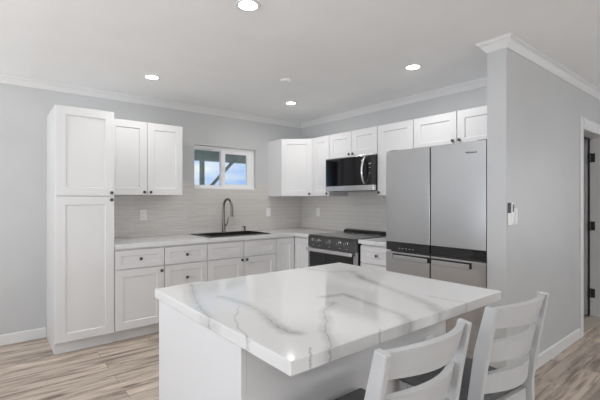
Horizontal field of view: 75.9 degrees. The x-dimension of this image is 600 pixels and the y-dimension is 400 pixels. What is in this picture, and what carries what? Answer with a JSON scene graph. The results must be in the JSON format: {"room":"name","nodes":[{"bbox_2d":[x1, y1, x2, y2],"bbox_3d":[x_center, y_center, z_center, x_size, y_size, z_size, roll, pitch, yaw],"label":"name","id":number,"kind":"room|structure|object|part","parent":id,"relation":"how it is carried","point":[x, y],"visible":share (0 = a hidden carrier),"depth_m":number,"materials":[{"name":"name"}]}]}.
{"room":"kitchen","nodes":[
{"label":"kitchen","id":0,"kind":"room"},
{"bbox_2d":[0,83,301,334],"bbox_3d":[-1.421,0.093,4.659,10.000,2.460,0.150,0,0,-39],"label":"wall","id":1,"kind":"structure","parent":0,"point":[24,111],"depth_m":3.67,"materials":[{"name":"grey paint"}]},
{"bbox_2d":[0,327,45,345],"bbox_3d":[-3.589,1.275,2.256,3.605,0.095,0.850,0,0,-39],"label":"baseboard","id":2,"kind":"structure","parent":1,"relation":"attached to","point":[32,334],"depth_m":3.60,"materials":[{"name":"white paint"}]},
{"bbox_2d":[114,118,181,195],"bbox_3d":[-1.682,-0.428,4.113,0.762,0.758,0.366,0,0,-39],"label":"upper cabinet","id":3,"kind":"object","parent":1,"relation":"attached to","point":[147,156],"visible":0.88,"depth_m":3.99,"materials":[{"name":"white paint"}]},
{"bbox_3d":[-1.738,-0.428,3.880,0.373,0.750,0.020,0,0,-39],"label":"door","id":4,"kind":"part","parent":3,"relation":"part of","materials":[{"name":"white paint"}]},
{"bbox_3d":[-1.442,-0.428,4.120,0.373,0.750,0.020,0,0,-39],"label":"door","id":5,"kind":"part","parent":3,"relation":"part of","materials":[{"name":"white paint"}]},
{"bbox_2d":[114,182,301,237],"bbox_3d":[-1.032,0.095,4.872,2.726,0.626,0.008,0,0,-39],"label":"backsplash","id":6,"kind":"structure","parent":1,"relation":"attached to","point":[197,210],"depth_m":4.72,"materials":[{"name":"beige tile"}]},
{"bbox_2d":[140,210,146,219],"bbox_3d":[-1.743,0.168,4.285,0.072,0.116,0.008,0,0,-39],"label":"wall outlet","id":7,"kind":"object","parent":6,"relation":"attached to","point":[143,213],"visible":1,"depth_m":4.28,"materials":[{"name":"white plastic"}]},
{"bbox_2d":[266,208,270,215],"bbox_3d":[-0.436,0.167,5.344,0.072,0.116,0.009,0,0,-39],"label":"light switch","id":8,"kind":"object","parent":6,"relation":"attached to","point":[268,210],"visible":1,"depth_m":5.34,"materials":[{"name":"white plastic"}]},
{"bbox_2d":[194,145,255,189],"bbox_3d":[-0.980,-0.409,4.997,0.877,0.537,0.120,0,0,-39],"label":"window","id":9,"kind":"structure","parent":1,"relation":"in","point":[249,154],"depth_m":5.03,"materials":[{"name":"white plastic"}]},
{"bbox_3d":[-1.171,-0.409,4.893,0.407,0.467,0.024,0,0,-39],"label":"fixed sash","id":10,"kind":"part","parent":9,"relation":"part of","materials":[{"name":"clear glass"}]},
{"bbox_3d":[-0.958,-0.144,4.970,0.877,0.008,0.050,0,0,-39],"label":"sill","id":11,"kind":"part","parent":9,"relation":"part of","materials":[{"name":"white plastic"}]},
{"bbox_3d":[-0.848,-0.409,5.119,0.449,0.467,0.026,0,0,-39],"label":"sliding sash","id":12,"kind":"part","parent":9,"relation":"part of","materials":[{"name":"white plastic"}]},
{"bbox_2d":[268,139,318,196],"bbox_3d":[-0.019,-0.428,5.296,0.618,0.758,0.624,0,0,-39],"label":"upper cabinet","id":13,"kind":"object","parent":1,"relation":"attached to","point":[289,160],"visible":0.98,"depth_m":5.08,"materials":[{"name":"white paint"}]},
{"bbox_3d":[-0.045,-0.428,5.071,0.400,0.750,0.020,0,0,6],"label":"door","id":14,"kind":"part","parent":13,"relation":"part of","materials":[{"name":"white paint"}]},
{"bbox_2d":[0,0,599,121],"bbox_3d":[1.301,-1.178,1.304,10.300,0.118,8.810,0,0,-39],"label":"ceiling","id":15,"kind":"structure","parent":0,"point":[338,56],"depth_m":2.83,"materials":[{"name":"paint"}]},
{"bbox_2d":[144,75,159,79],"bbox_3d":[-1.369,-1.134,3.560,0.144,0.005,0.144,0,0,-39],"label":"recessed light","id":16,"kind":"object","parent":15,"relation":"in","point":[151,77],"visible":1,"depth_m":3.56,"materials":[{"name":"white paint"}]},
{"bbox_2d":[146,75,157,78],"bbox_3d":[-1.369,-1.135,3.560,0.110,0.002,0.110,0,0,-39],"label":"diffuser","id":17,"kind":"object","parent":16,"relation":"attached to","point":[147,76],"depth_m":3.57,"materials":[{"name":"white plastic"}]},
{"bbox_2d":[236,0,259,11],"bbox_3d":[-0.303,-1.134,2.246,0.144,0.005,0.144,0,0,-39],"label":"recessed light","id":18,"kind":"object","parent":15,"relation":"in","point":[244,5],"visible":1,"depth_m":2.25,"materials":[{"name":"white paint"}]},
{"bbox_2d":[239,1,257,9],"bbox_3d":[-0.303,-1.135,2.246,0.110,0.002,0.110,0,0,-39],"label":"diffuser","id":19,"kind":"object","parent":18,"relation":"attached to","point":[243,5],"depth_m":2.25,"materials":[{"name":"white plastic"}]},
{"bbox_2d":[285,102,296,104],"bbox_3d":[-0.106,-1.134,4.514,0.144,0.005,0.144,0,0,-39],"label":"recessed light","id":20,"kind":"object","parent":15,"relation":"in","point":[287,103],"visible":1,"depth_m":4.53,"materials":[{"name":"white paint"}]},
{"bbox_2d":[404,64,421,69],"bbox_3d":[0.967,-1.134,3.293,0.144,0.005,0.144,0,0,-39],"label":"recessed light","id":21,"kind":"object","parent":15,"relation":"in","point":[412,66],"visible":1,"depth_m":3.29,"materials":[{"name":"white paint"}]},
{"bbox_2d":[406,65,419,69],"bbox_3d":[0.967,-1.135,3.293,0.110,0.002,0.110,0,0,-39],"label":"diffuser","id":22,"kind":"object","parent":21,"relation":"attached to","point":[409,67],"depth_m":3.30,"materials":[{"name":"white plastic"}]},
{"bbox_2d":[0,290,599,399],"bbox_3d":[1.301,1.373,1.304,10.300,0.100,8.810,0,0,-39],"label":"floor","id":23,"kind":"structure","parent":0,"point":[125,369],"depth_m":2.95,"materials":[{"name":"beige wood"}]},
{"bbox_2d":[46,105,113,354],"bbox_3d":[-2.067,0.258,3.615,0.462,2.130,0.655,0,0,-39],"label":"pantry cabinet","id":24,"kind":"object","parent":23,"relation":"on","point":[80,141],"visible":1,"depth_m":3.38,"materials":[{"name":"white paint"}]},
{"bbox_3d":[-1.884,0.592,3.390,0.454,1.243,0.020,0,0,-39],"label":"door","id":25,"kind":"part","parent":24,"relation":"part of","materials":[{"name":"white paint"}]},
{"bbox_3d":[-1.884,-0.420,3.390,0.454,0.766,0.020,0,0,-39],"label":"door","id":26,"kind":"part","parent":24,"relation":"part of","materials":[{"name":"white paint"}]},
{"bbox_2d":[113,246,163,341],"bbox_3d":[-1.710,0.887,3.905,0.456,0.872,0.655,0,0,-39],"label":"base cabinet","id":27,"kind":"object","parent":23,"relation":"on","point":[138,272],"visible":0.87,"depth_m":3.66,"materials":[{"name":"white paint"}]},
{"bbox_3d":[-1.527,0.558,3.680,0.449,0.172,0.020,0,0,-39],"label":"drawer","id":28,"kind":"part","parent":27,"relation":"part of","materials":[{"name":"white paint"}]},
{"bbox_3d":[-1.527,0.930,3.680,0.449,0.557,0.020,0,0,-39],"label":"door","id":29,"kind":"part","parent":27,"relation":"part of","materials":[{"name":"white paint"}]},
{"bbox_2d":[164,243,206,287],"bbox_3d":[-1.354,0.887,4.193,0.458,0.872,0.655,0,0,-39],"label":"base cabinet","id":30,"kind":"object","parent":23,"relation":"on","point":[184,264],"visible":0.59,"depth_m":3.95,"materials":[{"name":"white paint"}]},
{"bbox_3d":[-1.171,0.789,3.968,0.450,0.275,0.020,0,0,-39],"label":"drawer","id":31,"kind":"part","parent":30,"relation":"part of","materials":[{"name":"white paint"}]},
{"bbox_3d":[-1.171,0.558,3.968,0.450,0.172,0.020,0,0,-39],"label":"drawer","id":32,"kind":"part","parent":30,"relation":"part of","materials":[{"name":"white paint"}]},
{"bbox_2d":[206,237,275,280],"bbox_3d":[-0.827,0.887,4.621,0.900,0.872,0.655,0,0,-39],"label":"base cabinet","id":33,"kind":"object","parent":23,"relation":"on","point":[235,258],"visible":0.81,"depth_m":4.36,"materials":[{"name":"white paint"}]},
{"bbox_3d":[-0.819,0.558,4.254,0.442,0.172,0.020,0,0,-39],"label":"drawer","id":34,"kind":"part","parent":33,"relation":"part of","materials":[{"name":"white paint"}]},
{"bbox_3d":[-0.819,0.930,4.254,0.442,0.557,0.020,0,0,-39],"label":"door","id":35,"kind":"part","parent":33,"relation":"part of","materials":[{"name":"white paint"}]},
{"bbox_3d":[-0.469,0.558,4.538,0.442,0.172,0.020,0,0,-39],"label":"drawer","id":36,"kind":"part","parent":33,"relation":"part of","materials":[{"name":"white paint"}]},
{"bbox_3d":[-0.469,0.930,4.538,0.442,0.557,0.020,0,0,-39],"label":"door","id":37,"kind":"part","parent":33,"relation":"part of","materials":[{"name":"white paint"}]},
{"bbox_2d":[275,236,307,270],"bbox_3d":[-0.031,0.887,5.079,0.910,0.872,0.946,0,0,-39],"label":"base cabinet","id":38,"kind":"object","parent":23,"relation":"on","point":[291,252],"visible":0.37,"depth_m":4.76,"materials":[{"name":"white paint"}]},
{"bbox_2d":[114,228,341,248],"bbox_3d":[-0.736,0.429,4.501,2.718,0.040,0.940,0,0,-39],"label":"countertop","id":39,"kind":"structure","parent":38,"relation":"on","point":[149,241],"depth_m":4.20,"materials":[{"name":"white stone"}]},
{"bbox_2d":[222,198,232,231],"bbox_3d":[-0.873,0.188,4.729,0.091,0.424,0.249,0,0,-39],"label":"faucet","id":40,"kind":"object","parent":39,"relation":"on","point":[226,199],"visible":1,"depth_m":4.77,"materials":[{"name":"grey metal"}]},
{"bbox_3d":[-0.885,0.113,4.714,0.029,0.274,0.233,0,0,-39],"label":"spout","id":41,"kind":"part","parent":40,"relation":"part of","materials":[{"name":"grey metal"}]},
{"bbox_2d":[192,230,269,237],"bbox_3d":[-0.827,0.510,4.625,0.790,0.219,0.500,0,0,-39],"label":"sink","id":42,"kind":"object","parent":39,"relation":"in","point":[230,233],"visible":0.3,"depth_m":4.73,"materials":[{"name":"grey metal"}]},
{"bbox_2d":[201,231,259,235],"bbox_3d":[-0.810,0.510,4.604,0.746,0.218,0.401,0,0,-39],"label":"basin","id":43,"kind":"object","parent":42,"relation":"in","point":[237,233],"depth_m":4.75,"materials":[{"name":"black metal"}]},
{"bbox_3d":[-0.184,0.840,4.769,0.274,0.737,0.020,0,0,-39],"label":"door","id":44,"kind":"part","parent":38,"relation":"part of","materials":[{"name":"white paint"}]},
{"bbox_3d":[0.042,0.841,4.733,0.020,0.739,0.309,0,0,-39],"label":"door","id":45,"kind":"part","parent":38,"relation":"part of","materials":[{"name":"white paint"}]},
{"bbox_2d":[159,300,445,399],"bbox_3d":[0.034,0.887,1.855,1.174,0.872,0.762,0,0,-39],"label":"kitchen island","id":46,"kind":"object","parent":23,"relation":"on","point":[196,362],"visible":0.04,"depth_m":1.44,"materials":[{"name":"white paint"}]},
{"bbox_3d":[-0.406,0.887,1.481,0.020,0.872,0.735,0,0,-39],"label":"panel","id":47,"kind":"part","parent":46,"relation":"part of","materials":[{"name":"white paint"}]},
{"bbox_2d":[155,263,500,375],"bbox_3d":[0.117,0.429,1.751,1.195,0.040,1.026,0,0,-39],"label":"island countertop","id":48,"kind":"structure","parent":46,"relation":"on","point":[299,320],"depth_m":1.49,"materials":[{"name":"white stone"}]},
{"bbox_3d":[0.268,0.887,1.566,1.134,0.872,0.016,0,0,-39],"label":"panel","id":49,"kind":"part","parent":46,"relation":"part of","materials":[{"name":"white paint"}]},
{"bbox_2d":[425,334,433,340],"bbox_3d":[0.616,0.703,1.831,0.072,0.116,0.008,0,0,-39],"label":"wall outlet","id":50,"kind":"object","parent":46,"relation":"attached to","point":[431,336],"visible":0.15,"depth_m":1.83,"materials":[{"name":"white plastic"}]},
{"bbox_3d":[0.491,0.887,2.208,0.020,0.872,0.735,0,0,-39],"label":"panel","id":51,"kind":"part","parent":46,"relation":"part of","materials":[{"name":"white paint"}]},
{"bbox_2d":[306,229,385,266],"bbox_3d":[0.576,0.846,4.463,0.722,0.953,0.760,0,0,-39],"label":"range","id":52,"kind":"object","parent":23,"relation":"on","point":[330,247],"visible":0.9,"depth_m":4.28,"materials":[{"name":"black metal"}]},
{"bbox_3d":[0.314,0.570,4.250,0.046,0.042,0.722,0,0,-39],"label":"oven handle","id":53,"kind":"part","parent":52,"relation":"part of","materials":[{"name":"silver metal"}]},
{"bbox_3d":[0.351,0.857,4.280,0.042,0.621,0.758,0,0,-39],"label":"oven door","id":54,"kind":"part","parent":52,"relation":"part of","materials":[{"name":"black glass"}]},
{"bbox_3d":[0.351,0.481,4.280,0.041,0.124,0.760,0,0,-39],"label":"control panel","id":55,"kind":"part","parent":52,"relation":"part of","materials":[{"name":"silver metal"}]},
{"bbox_2d":[308,231,385,239],"bbox_3d":[0.597,0.410,4.480,0.668,0.015,0.760,0,0,-39],"label":"cooktop","id":56,"kind":"object","parent":52,"relation":"in","point":[344,235],"depth_m":4.42,"materials":[{"name":"black glass"}]},
{"bbox_2d":[360,244,388,270],"bbox_3d":[0.999,0.887,4.012,0.655,0.872,0.450,0,0,-39],"label":"base cabinet","id":57,"kind":"object","parent":23,"relation":"on","point":[371,256],"visible":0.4,"depth_m":3.87,"materials":[{"name":"white paint"}]},
{"bbox_2d":[358,237,385,246],"bbox_3d":[0.997,0.429,4.009,0.646,0.040,0.462,0,0,-39],"label":"countertop","id":58,"kind":"structure","parent":57,"relation":"on","point":[381,241],"depth_m":3.89,"materials":[{"name":"white stone"}]},
{"bbox_3d":[0.774,0.930,3.829,0.020,0.557,0.442,0,0,-39],"label":"door","id":59,"kind":"part","parent":57,"relation":"part of","materials":[{"name":"white paint"}]},
{"bbox_2d":[335,318,471,399],"bbox_3d":[0.234,0.841,1.186,0.409,0.964,0.482,0,0,-39],"label":"counter stool","id":60,"kind":"object","parent":23,"relation":"on","point":[449,349],"visible":1,"depth_m":0.99,"materials":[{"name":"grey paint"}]},
{"bbox_3d":[0.192,0.743,1.238,0.399,0.035,0.350,0,0,-39],"label":"seat","id":61,"kind":"part","parent":60,"relation":"part of","materials":[{"name":"grey fabric"}]},
{"bbox_3d":[0.178,0.843,0.949,0.023,0.960,0.105,0,0,-39],"label":"leg","id":62,"kind":"part","parent":60,"relation":"part of","materials":[{"name":"grey paint"}]},
{"bbox_3d":[0.337,0.528,1.059,0.362,0.080,0.087,0,0,-39],"label":"rail","id":63,"kind":"part","parent":60,"relation":"part of","materials":[{"name":"grey paint"}]},
{"bbox_3d":[0.356,0.401,1.036,0.362,0.084,0.094,0,0,-39],"label":"rail","id":64,"kind":"part","parent":60,"relation":"part of","materials":[{"name":"grey paint"}]},
{"bbox_3d":[0.477,0.843,1.192,0.023,0.960,0.105,0,0,-39],"label":"leg","id":65,"kind":"part","parent":60,"relation":"part of","materials":[{"name":"grey paint"}]},
{"bbox_2d":[386,139,486,358],"bbox_3d":[1.370,0.435,3.409,0.800,1.776,0.913,0,0,-39],"label":"refrigerator","id":66,"kind":"object","parent":23,"relation":"on","point":[436,196],"visible":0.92,"depth_m":3.09,"materials":[{"name":"silver metal"}]},
{"bbox_3d":[0.955,-0.034,3.373,0.069,0.817,0.448,0,0,-39],"label":"door","id":67,"kind":"part","parent":66,"relation":"part of","materials":[{"name":"silver metal"}]},
{"bbox_3d":[0.955,0.844,3.373,0.069,0.762,0.448,0,0,-39],"label":"door","id":68,"kind":"part","parent":66,"relation":"part of","materials":[{"name":"silver metal"}]},
{"bbox_3d":[0.945,0.506,3.312,0.018,0.039,0.346,0,0,-39],"label":"handle","id":69,"kind":"part","parent":66,"relation":"part of","materials":[{"name":"silver metal"}]},
{"bbox_3d":[1.178,0.506,3.026,0.018,0.039,0.320,0,0,-39],"label":"handle","id":70,"kind":"part","parent":66,"relation":"part of","materials":[{"name":"silver metal"}]},
{"bbox_3d":[1.246,-0.034,3.014,0.069,0.817,0.456,0,0,-39],"label":"door","id":71,"kind":"part","parent":66,"relation":"part of","materials":[{"name":"silver metal"}]},
{"bbox_3d":[1.246,0.844,3.014,0.069,0.762,0.456,0,0,-39],"label":"door","id":72,"kind":"part","parent":66,"relation":"part of","materials":[{"name":"silver metal"}]},
{"bbox_2d":[399,291,549,399],"bbox_3d":[0.701,0.841,1.561,0.409,0.964,0.482,0,0,-35],"label":"counter stool","id":73,"kind":"object","parent":23,"relation":"on","point":[480,381],"visible":0.88,"depth_m":1.37,"materials":[{"name":"grey paint"}]},
{"bbox_3d":[0.444,1.042,1.623,0.036,0.561,0.035,0,0,-35],"label":"leg","id":74,"kind":"part","parent":73,"relation":"part of","materials":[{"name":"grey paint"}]},
{"bbox_3d":[0.663,0.743,1.615,0.399,0.035,0.350,0,0,-35],"label":"seat","id":75,"kind":"part","parent":73,"relation":"part of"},
{"bbox_3d":[0.629,0.843,1.328,0.023,0.960,0.105,0,0,-35],"label":"leg","id":76,"kind":"part","parent":73,"relation":"part of","materials":[{"name":"grey paint"}]},
{"bbox_3d":[0.786,0.645,1.441,0.362,0.076,0.077,0,0,-35],"label":"rail","id":77,"kind":"part","parent":73,"relation":"part of","materials":[{"name":"grey paint"}]},
{"bbox_3d":[0.796,0.528,1.426,0.362,0.080,0.087,0,0,-35],"label":"rail","id":78,"kind":"part","parent":73,"relation":"part of","materials":[{"name":"grey paint"}]},
{"bbox_3d":[0.813,0.401,1.402,0.362,0.084,0.094,0,0,-35],"label":"rail","id":79,"kind":"part","parent":73,"relation":"part of","materials":[{"name":"grey paint"}]},
{"bbox_3d":[0.945,0.843,1.550,0.023,0.960,0.105,0,0,-35],"label":"leg","id":80,"kind":"part","parent":73,"relation":"part of","materials":[{"name":"grey paint"}]},
{"bbox_2d":[302,86,486,229],"bbox_3d":[1.054,0.093,4.561,0.120,2.460,3.120,0,0,-39],"label":"wall","id":81,"kind":"structure","parent":0,"point":[477,97],"depth_m":4.32,"materials":[{"name":"grey paint"}]},
{"bbox_2d":[311,135,347,195],"bbox_3d":[0.374,-0.428,5.011,0.366,0.758,0.341,0,0,-39],"label":"upper cabinet","id":82,"kind":"object","parent":81,"relation":"attached to","point":[320,145],"visible":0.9,"depth_m":4.92,"materials":[{"name":"white paint"}]},
{"bbox_3d":[0.273,-0.428,4.906,0.020,0.750,0.297,0,0,-39],"label":"door","id":83,"kind":"part","parent":82,"relation":"part of","materials":[{"name":"white paint"}]},
{"bbox_2d":[302,191,385,231],"bbox_3d":[0.712,0.153,4.880,0.008,0.510,2.176,0,0,-39],"label":"backsplash","id":84,"kind":"structure","parent":81,"relation":"attached to","point":[357,210],"depth_m":4.99,"materials":[{"name":"beige tile"}]},
{"bbox_2d":[316,208,319,215],"bbox_3d":[0.255,0.170,5.431,0.008,0.116,0.072,0,0,-39],"label":"wall outlet","id":85,"kind":"object","parent":84,"relation":"attached to","point":[317,209],"visible":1,"depth_m":5.43,"materials":[{"name":"white plastic"}]},
{"bbox_2d":[329,126,377,158],"bbox_3d":[0.722,-0.655,4.583,0.366,0.304,0.760,0,0,-39],"label":"upper cabinet","id":86,"kind":"object","parent":81,"relation":"attached to","point":[362,141],"visible":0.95,"depth_m":4.45,"materials":[{"name":"white paint"}]},
{"bbox_3d":[0.489,-0.655,4.639,0.020,0.296,0.372,0,0,-39],"label":"door","id":87,"kind":"part","parent":86,"relation":"part of","materials":[{"name":"white paint"}]},
{"bbox_2d":[326,154,377,191],"bbox_3d":[0.682,-0.301,4.551,0.450,0.396,0.757,0,0,-39],"label":"microwave","id":88,"kind":"object","parent":86,"relation":"attached to","point":[359,173],"visible":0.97,"depth_m":4.39,"materials":[{"name":"black metal"}]},
{"bbox_3d":[0.540,-0.326,4.501,0.044,0.322,0.655,0,0,-39],"label":"door","id":89,"kind":"part","parent":88,"relation":"part of","materials":[{"name":"black glass"}]},
{"bbox_3d":[0.571,-0.494,4.460,0.046,0.012,0.757,0,0,-39],"label":"trim","id":90,"kind":"part","parent":88,"relation":"part of","materials":[{"name":"silver metal"}]},
{"bbox_3d":[0.570,-0.136,4.460,0.048,0.058,0.757,0,0,-39],"label":"trim","id":91,"kind":"part","parent":88,"relation":"part of","materials":[{"name":"silver metal"}]},
{"bbox_3d":[0.695,-0.325,4.234,0.071,0.302,0.026,0,0,-39],"label":"handle","id":92,"kind":"part","parent":88,"relation":"part of","materials":[{"name":"silver metal"}]},
{"bbox_3d":[0.779,-0.326,4.206,0.044,0.322,0.100,0,0,-39],"label":"control panel","id":93,"kind":"part","parent":88,"relation":"part of","materials":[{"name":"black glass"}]},
{"bbox_3d":[0.728,-0.655,4.344,0.020,0.296,0.372,0,0,-39],"label":"door","id":94,"kind":"part","parent":86,"relation":"part of","materials":[{"name":"white paint"}]},
{"bbox_2d":[377,119,413,195],"bbox_3d":[1.105,-0.428,4.110,0.366,0.758,0.456,0,0,-39],"label":"upper cabinet","id":95,"kind":"object","parent":81,"relation":"attached to","point":[399,135],"visible":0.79,"depth_m":4.06,"materials":[{"name":"white paint"}]},
{"bbox_2d":[414,105,486,147],"bbox_3d":[1.548,-0.642,3.565,0.366,0.330,0.946,0,0,-39],"label":"upper cabinet","id":96,"kind":"object","parent":81,"relation":"attached to","point":[467,125],"visible":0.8,"depth_m":3.52,"materials":[{"name":"white paint"}]},
{"bbox_3d":[1.281,-0.642,3.663,0.020,0.322,0.449,0,0,-39],"label":"door","id":97,"kind":"part","parent":96,"relation":"part of","materials":[{"name":"white paint"}]},
{"bbox_3d":[1.569,-0.642,3.308,0.020,0.322,0.449,0,0,-39],"label":"door","id":98,"kind":"part","parent":96,"relation":"part of","materials":[{"name":"white paint"}]},
{"bbox_2d":[487,48,599,368],"bbox_3d":[2.961,0.093,4.012,4.010,2.460,0.135,0,0,-39],"label":"wall","id":99,"kind":"structure","parent":0,"point":[533,114],"depth_m":2.99,"materials":[{"name":"grey paint"}]},
{"bbox_2d":[0,33,599,127],"bbox_3d":[1.304,-1.102,1.300,10.000,0.070,8.500,0,0,-39],"label":"crown molding","id":100,"kind":"structure","parent":99,"relation":"attached to","point":[510,41],"depth_m":3.88,"materials":[{"name":"white paint"}]},
{"bbox_2d":[508,203,513,224],"bbox_3d":[1.486,0.098,2.708,0.044,0.160,0.030,0,0,-39],"label":"remote control","id":101,"kind":"object","parent":99,"relation":"attached to","point":[510,205],"visible":1,"depth_m":2.70,"materials":[{"name":"white plastic"}]},
{"bbox_2d":[514,208,517,223],"bbox_3d":[1.556,0.118,2.780,0.072,0.116,0.009,0,0,-39],"label":"light switch","id":102,"kind":"object","parent":99,"relation":"attached to","point":[515,209],"visible":0.85,"depth_m":2.78,"materials":[{"name":"white plastic"}]},
{"bbox_2d":[536,328,580,369],"bbox_3d":[2.018,1.275,3.247,1.608,0.095,0.161,0,0,-39],"label":"baseboard","id":103,"kind":"structure","parent":99,"relation":"attached to","point":[552,351],"depth_m":3.30,"materials":[{"name":"white paint"}]},
{"bbox_2d":[579,116,599,337],"bbox_3d":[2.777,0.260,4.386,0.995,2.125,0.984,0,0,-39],"label":"door frame","id":104,"kind":"structure","parent":99,"relation":"in","point":[590,129],"depth_m":4.32,"materials":[{"name":"white paint"}]},
{"bbox_2d":[584,137,589,289],"bbox_3d":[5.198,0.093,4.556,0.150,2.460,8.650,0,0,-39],"label":"door frame","id":105,"kind":"structure","parent":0,"point":[584,137],"depth_m":5.64,"materials":[{"name":"grey paint"}]},
{"label":"outside","id":106,"kind":"structure","parent":0,"visible":0},
{"bbox_2d":[194,150,245,184],"bbox_3d":[-0.984,0.178,6.977,9.000,2.290,2.800,0,0,-39],"label":"porch roof","id":107,"kind":"structure","parent":106,"point":[201,156],"depth_m":7.45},
{"bbox_3d":[-1.885,0.283,7.405,0.070,2.080,0.080,0,0,-39],"label":"post","id":108,"kind":"part","parent":107,"relation":"part of","materials":[{"name":"grey wood"}]}
]}

